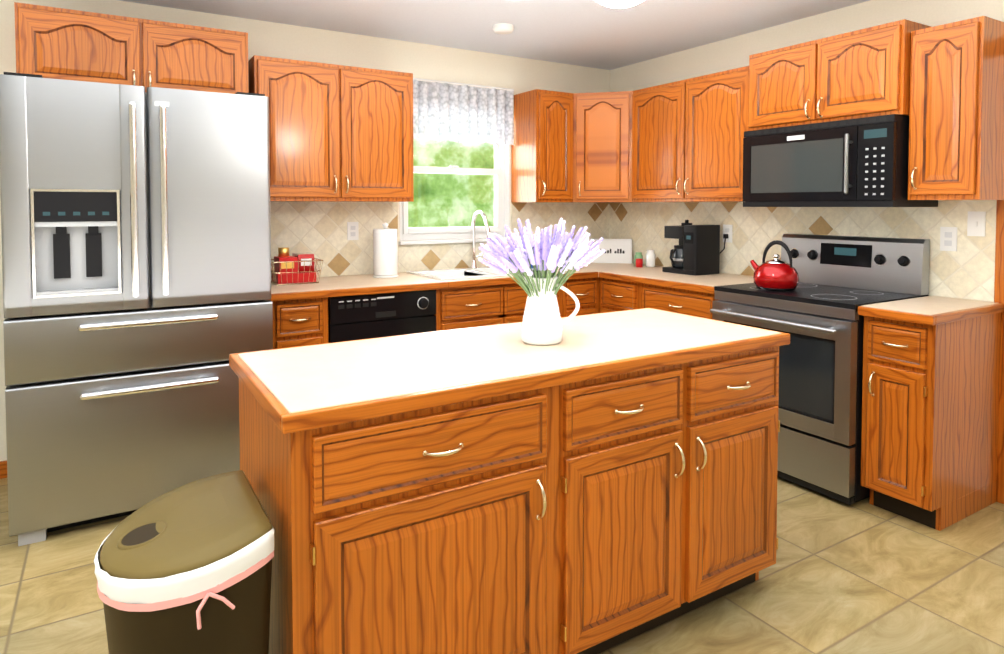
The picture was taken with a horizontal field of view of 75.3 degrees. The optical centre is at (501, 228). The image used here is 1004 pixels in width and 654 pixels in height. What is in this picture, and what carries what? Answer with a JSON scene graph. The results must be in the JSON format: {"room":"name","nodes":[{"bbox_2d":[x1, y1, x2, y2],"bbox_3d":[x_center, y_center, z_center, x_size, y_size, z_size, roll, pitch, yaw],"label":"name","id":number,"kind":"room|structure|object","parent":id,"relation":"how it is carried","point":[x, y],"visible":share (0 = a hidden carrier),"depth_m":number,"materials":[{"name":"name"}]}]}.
{"room":"kitchen","nodes":[
{"label":"kitchen","id":0,"kind":"room"},
{"bbox_2d":[0,0,609,460],"bbox_3d":[-1.823,0.006,3.678,6.500,2.430,0.150,-1,2,-31],"label":"wall","id":1,"kind":"structure","parent":0,"point":[372,52],"depth_m":4.08,"materials":[{"name":"paint"}]},
{"bbox_2d":[0,460,6,478],"bbox_3d":[-3.404,1.215,2.652,2.329,0.085,0.018,-1,2,-31],"label":"baseboard","id":2,"kind":"structure","parent":1,"relation":"attached to","point":[3,469],"depth_m":3.21,"materials":[{"name":"brown wood"}]},
{"bbox_2d":[14,2,248,93],"bbox_3d":[-1.848,-0.842,3.324,1.000,0.390,0.373,-1,2,-31],"label":"upper cabinet","id":3,"kind":"object","parent":1,"relation":"attached to","point":[61,43],"visible":0.77,"depth_m":3.17,"materials":[{"name":"brown wood"}]},
{"bbox_2d":[248,55,413,201],"bbox_3d":[-1.003,-0.550,3.851,0.920,0.780,0.373,-1,2,-31],"label":"upper cabinet","id":4,"kind":"object","parent":1,"relation":"attached to","point":[340,133],"visible":1,"depth_m":3.71,"materials":[{"name":"brown wood"}]},
{"bbox_2d":[270,202,609,279],"bbox_3d":[-0.325,0.050,4.504,2.781,0.464,0.006,-1,2,-31],"label":"tile backsplash","id":5,"kind":"structure","parent":1,"relation":"attached to","point":[319,229],"depth_m":4.17,"materials":[{"name":"beige tile"}]},
{"bbox_2d":[347,222,358,239],"bbox_3d":[-0.942,0.016,4.117,0.072,0.115,0.008,-1,2,-31],"label":"electrical outlet plate","id":6,"kind":"object","parent":5,"relation":"attached to","point":[352,227],"depth_m":4.11,"materials":[{"name":"white plastic"}]},
{"bbox_2d":[399,139,509,244],"bbox_3d":[-0.329,-0.370,4.532,0.868,0.936,0.140,-1,2,-31],"label":"window","id":7,"kind":"structure","parent":1,"relation":"in","point":[500,171],"depth_m":4.60,"materials":[{"name":"white paint"}]},
{"bbox_2d":[413,78,513,144],"bbox_3d":[-0.305,-0.787,4.450,0.895,0.412,0.070,-1,2,-31],"label":"curtain valance","id":8,"kind":"object","parent":1,"relation":"attached to","point":[456,112],"visible":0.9,"depth_m":4.46,"materials":[{"name":"fabric"}]},
{"bbox_2d":[511,89,572,201],"bbox_3d":[0.301,-0.573,4.649,0.318,0.770,0.373,-1,2,-31],"label":"upper cabinet","id":9,"kind":"object","parent":1,"relation":"attached to","point":[542,159],"visible":1,"depth_m":4.53,"materials":[{"name":"brown wood"}]},
{"bbox_2d":[119,0,869,69],"bbox_3d":[-0.114,-1.162,0.842,6.500,0.100,6.700,-1,2,-31],"label":"ceiling","id":10,"kind":"structure","parent":0,"point":[591,33],"depth_m":3.80,"materials":[{"name":"paint"}]},
{"bbox_2d":[493,23,513,33],"bbox_3d":[0.008,-1.199,3.919,0.130,0.037,0.130,-1,2,-31],"label":"smoke detector","id":11,"kind":"object","parent":10,"relation":"attached to","point":[503,28],"visible":1,"depth_m":3.88,"materials":[{"name":"white plastic"}]},
{"bbox_2d":[510,0,642,7],"bbox_3d":[0.338,-0.922,2.054,1.245,0.462,1.209,-1,2,-31],"label":"light fixture","id":12,"kind":"object","parent":10,"relation":"hanging from","point":[618,3],"visible":1,"depth_m":2.01,"materials":[{"name":"white paint"}]},
{"bbox_2d":[0,476,1003,653],"bbox_3d":[-0.114,1.367,0.929,6.500,0.100,6.700,-1,2,-31],"label":"floor","id":13,"kind":"structure","parent":0,"point":[863,576],"depth_m":2.27,"materials":[{"name":"tile"}]},
{"bbox_2d":[0,72,272,545],"bbox_3d":[-1.698,0.310,3.099,1.000,1.862,0.924,-1,2,-31],"label":"refrigerator","id":14,"kind":"object","parent":13,"relation":"on","point":[136,251],"visible":0.98,"depth_m":2.71,"materials":[{"name":"metal"}]},
{"bbox_2d":[94,470,273,653],"bbox_3d":[-0.713,0.962,1.455,0.327,0.673,0.450,-1,2,-31],"label":"trash can","id":15,"kind":"object","parent":13,"relation":"on","point":[185,569],"visible":1,"depth_m":1.33,"materials":[{"name":"brown plastic"},{"name":"white plastic"},{"name":"pink plastic"}]},
{"bbox_2d":[272,297,328,348],"bbox_3d":[-1.193,0.789,3.616,0.304,0.869,0.655,-1,2,-31],"label":"base cabinet","id":16,"kind":"object","parent":13,"relation":"on","point":[301,322],"visible":0.27,"depth_m":3.36,"materials":[{"name":"brown wood"}]},
{"bbox_2d":[328,289,435,342],"bbox_3d":[-0.792,0.781,3.852,0.616,0.868,0.615,-1,2,-31],"label":"dishwasher","id":17,"kind":"object","parent":13,"relation":"on","point":[357,317],"visible":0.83,"depth_m":3.58,"materials":[{"name":"black plastic"}]},
{"bbox_2d":[239,379,562,653],"bbox_3d":[-0.317,0.850,1.850,0.692,0.868,0.649,-1,2,-31],"label":"base cabinet","id":18,"kind":"object","parent":13,"relation":"on","point":[437,530],"depth_m":1.56,"materials":[{"name":"brown wood"}]},
{"bbox_2d":[229,308,789,433],"bbox_3d":[0.091,0.386,2.093,1.704,0.040,0.683,-1,2,-31],"label":"countertop","id":19,"kind":"structure","parent":18,"relation":"on","point":[300,388],"depth_m":1.85,"materials":[{"name":"laminate"}]},
{"bbox_2d":[478,217,604,345],"bbox_3d":[0.121,0.165,2.097,0.429,0.400,0.382,-1,2,-31],"label":"pitcher","id":20,"kind":"object","parent":19,"relation":"on","point":[542,323],"visible":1,"depth_m":2.04,"materials":[{"name":"white ceramic"}]},
{"bbox_2d":[436,280,561,330],"bbox_3d":[-0.140,0.767,4.260,0.913,0.869,0.655,-1,2,-31],"label":"base cabinet","id":21,"kind":"object","parent":13,"relation":"on","point":[464,307],"visible":0.21,"depth_m":3.92,"materials":[{"name":"brown wood"}]},
{"bbox_2d":[562,277,599,316],"bbox_3d":[0.640,0.750,4.737,0.912,0.869,0.655,-1,2,-31],"label":"base cabinet","id":22,"kind":"object","parent":13,"relation":"on","point":[586,291],"visible":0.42,"depth_m":4.33,"materials":[{"name":"brown wood"}]},
{"bbox_2d":[267,263,645,301],"bbox_3d":[-0.158,0.312,4.234,2.774,0.040,0.643,-1,2,-31],"label":"countertop","id":23,"kind":"structure","parent":22,"relation":"on","point":[339,286],"depth_m":3.68,"materials":[{"name":"laminate"}]},
{"bbox_2d":[271,247,322,285],"bbox_3d":[-1.185,0.209,3.705,0.276,0.199,0.226,-1,2,-31],"label":"gift basket","id":24,"kind":"object","parent":23,"relation":"on","point":[296,268],"visible":0.94,"depth_m":3.65,"materials":[{"name":"red metal"}]},
{"bbox_2d":[373,223,397,277],"bbox_3d":[-0.718,0.131,4.013,0.155,0.336,0.155,-1,2,-31],"label":"paper towel holder","id":25,"kind":"object","parent":23,"relation":"on","point":[385,255],"visible":1,"depth_m":3.95,"materials":[{"name":"white paper"}]},
{"bbox_2d":[406,267,540,279],"bbox_3d":[-0.148,0.368,4.258,0.810,0.177,0.510,-1,2,-31],"label":"sink","id":26,"kind":"object","parent":23,"relation":"in","point":[457,273],"visible":0.17,"depth_m":4.29,"materials":[{"name":"white ceramic"}]},
{"bbox_2d":[470,211,493,267],"bbox_3d":[-0.073,0.075,4.422,0.216,0.395,0.259,-1,2,-31],"label":"faucet","id":27,"kind":"object","parent":23,"relation":"on","point":[473,261],"visible":0.75,"depth_m":4.45,"materials":[{"name":"silver metal"}]},
{"bbox_2d":[589,238,631,263],"bbox_3d":[0.827,0.172,5.007,0.340,0.185,0.044,0,2,14],"label":"sign","id":28,"kind":"object","parent":23,"relation":"on","point":[618,250],"visible":0.69,"depth_m":4.99,"materials":[{"name":"white paint"}]},
{"bbox_2d":[583,263,630,266],"bbox_3d":[0.744,0.292,4.803,0.642,0.040,0.450,-1,2,-31],"label":"countertop","id":29,"kind":"structure","parent":22,"relation":"on","point":[591,264],"depth_m":4.80,"materials":[{"name":"laminate"}]},
{"bbox_2d":[599,266,753,293],"bbox_3d":[1.174,0.317,4.099,0.642,0.040,0.960,-1,2,-31],"label":"countertop","id":30,"kind":"structure","parent":22,"relation":"on","point":[654,276],"depth_m":3.99,"materials":[{"name":"laminate"}]},
{"bbox_2d":[662,220,727,275],"bbox_3d":[1.256,0.118,4.270,0.298,0.345,0.312,-1,2,-31],"label":"coffee maker","id":31,"kind":"object","parent":30,"relation":"on","point":[695,251],"visible":1,"depth_m":4.16,"materials":[{"name":"black plastic"}]},
{"bbox_2d":[600,278,640,312],"bbox_3d":[0.998,0.762,4.402,0.655,0.869,0.396,-1,2,-31],"label":"base cabinet","id":32,"kind":"object","parent":13,"relation":"on","point":[617,295],"visible":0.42,"depth_m":4.23,"materials":[{"name":"brown wood"}]},
{"bbox_2d":[563,346,779,653],"bbox_3d":[0.391,0.835,2.283,0.968,0.868,0.649,-1,2,-31],"label":"base cabinet","id":33,"kind":"object","parent":13,"relation":"on","point":[596,516],"depth_m":1.97,"materials":[{"name":"brown wood"}]},
{"bbox_2d":[641,284,715,318],"bbox_3d":[1.262,0.777,3.969,0.655,0.869,0.615,-1,2,-31],"label":"base cabinet","id":34,"kind":"object","parent":13,"relation":"on","point":[692,303],"visible":0.15,"depth_m":3.79,"materials":[{"name":"brown wood"}]},
{"bbox_2d":[710,234,929,504],"bbox_3d":[1.581,0.641,3.338,0.720,1.185,0.770,-1,2,-31],"label":"range","id":35,"kind":"object","parent":13,"relation":"on","point":[817,317],"visible":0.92,"depth_m":3.10,"materials":[{"name":"silver metal"}]},
{"bbox_2d":[750,240,798,290],"bbox_3d":[1.420,0.187,3.421,0.224,0.254,0.270,-1,2,-31],"label":"kettle","id":36,"kind":"object","parent":35,"relation":"on","point":[775,274],"visible":1,"depth_m":3.33,"materials":[{"name":"red metal"}]},
{"bbox_2d":[860,313,1000,530],"bbox_3d":[1.909,0.813,2.913,0.655,0.869,0.293,-1,2,-31],"label":"base cabinet","id":37,"kind":"object","parent":13,"relation":"on","point":[930,422],"visible":0.98,"depth_m":2.77,"materials":[{"name":"brown wood"}]},
{"bbox_2d":[858,296,1003,325],"bbox_3d":[1.913,0.358,2.895,0.640,0.040,0.306,-1,2,-31],"label":"countertop","id":38,"kind":"structure","parent":37,"relation":"on","point":[932,310],"depth_m":2.80,"materials":[{"name":"laminate"}]},
{"bbox_2d":[610,0,1003,301],"bbox_3d":[2.633,0.047,2.478,0.150,2.430,6.550,-1,2,-31],"label":"wall","id":39,"kind":"structure","parent":0,"point":[735,52],"depth_m":3.83,"materials":[{"name":"paint"}]},
{"bbox_2d":[571,91,632,202],"bbox_3d":[0.756,-0.578,4.789,0.612,0.770,0.607,-1,2,-31],"label":"upper cabinet","id":40,"kind":"object","parent":39,"relation":"attached to","point":[602,147],"visible":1,"depth_m":4.56,"materials":[{"name":"brown wood"}]},
{"bbox_2d":[632,66,748,201],"bbox_3d":[1.275,-0.556,4.173,0.373,0.770,0.983,-1,2,-31],"label":"upper cabinet","id":41,"kind":"object","parent":39,"relation":"attached to","point":[687,139],"visible":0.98,"depth_m":4.04,"materials":[{"name":"brown wood"}]},
{"bbox_2d":[610,200,996,301],"bbox_3d":[1.557,0.065,4.085,0.006,0.464,2.640,-1,2,-31],"label":"tile backsplash","id":42,"kind":"structure","parent":39,"relation":"attached to","point":[965,270],"depth_m":3.67,"materials":[{"name":"beige tile"}]},
{"bbox_2d":[723,224,732,242],"bbox_3d":[1.463,0.033,4.224,0.008,0.115,0.072,-1,2,-31],"label":"electrical outlet plate","id":43,"kind":"object","parent":42,"relation":"attached to","point":[727,229],"depth_m":4.22,"materials":[{"name":"white plastic"}]},
{"bbox_2d":[940,227,956,250],"bbox_3d":[2.139,0.051,3.120,0.008,0.115,0.072,-1,2,-31],"label":"electrical outlet plate","id":44,"kind":"object","parent":42,"relation":"attached to","point":[948,235],"depth_m":3.12,"materials":[{"name":"white plastic"}]},
{"bbox_2d":[967,211,985,236],"bbox_3d":[2.197,-0.022,3.018,0.014,0.115,0.072,-1,2,-31],"label":"light switch plate","id":45,"kind":"object","parent":42,"relation":"attached to","point":[976,222],"depth_m":3.02,"materials":[{"name":"white plastic"}]},
{"bbox_2d":[748,19,930,130],"bbox_3d":[1.731,-0.746,3.376,0.417,0.426,0.830,-1,2,-31],"label":"upper cabinet","id":46,"kind":"object","parent":39,"relation":"attached to","point":[862,73],"visible":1,"depth_m":3.20,"materials":[{"name":"brown wood"}]},
{"bbox_2d":[743,114,937,206],"bbox_3d":[1.710,-0.321,3.378,0.457,0.419,0.810,-1,2,-31],"label":"microwave","id":47,"kind":"object","parent":46,"relation":"attached to","point":[859,162],"visible":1,"depth_m":3.19,"materials":[{"name":"black plastic"}]},
{"bbox_2d":[908,16,1003,199],"bbox_3d":[2.045,-0.510,2.916,0.373,0.765,0.287,-1,2,-31],"label":"upper cabinet","id":48,"kind":"object","parent":39,"relation":"attached to","point":[956,131],"visible":1,"depth_m":2.81,"materials":[{"name":"brown wood"}]},
{"bbox_2d":[994,200,1003,503],"bbox_3d":[2.567,0.210,2.577,0.166,2.098,0.994,-1,2,-31],"label":"door frame","id":49,"kind":"structure","parent":39,"relation":"attached to","point":[999,275],"depth_m":2.94,"materials":[{"name":"brown wood"}]},
{"label":"outside","id":50,"kind":"structure","parent":0,"visible":0},
{"bbox_2d":[408,139,493,227],"bbox_3d":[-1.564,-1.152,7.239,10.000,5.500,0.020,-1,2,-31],"label":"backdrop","id":51,"kind":"structure","parent":50,"point":[473,187],"depth_m":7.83,"materials":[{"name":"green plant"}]}
]}

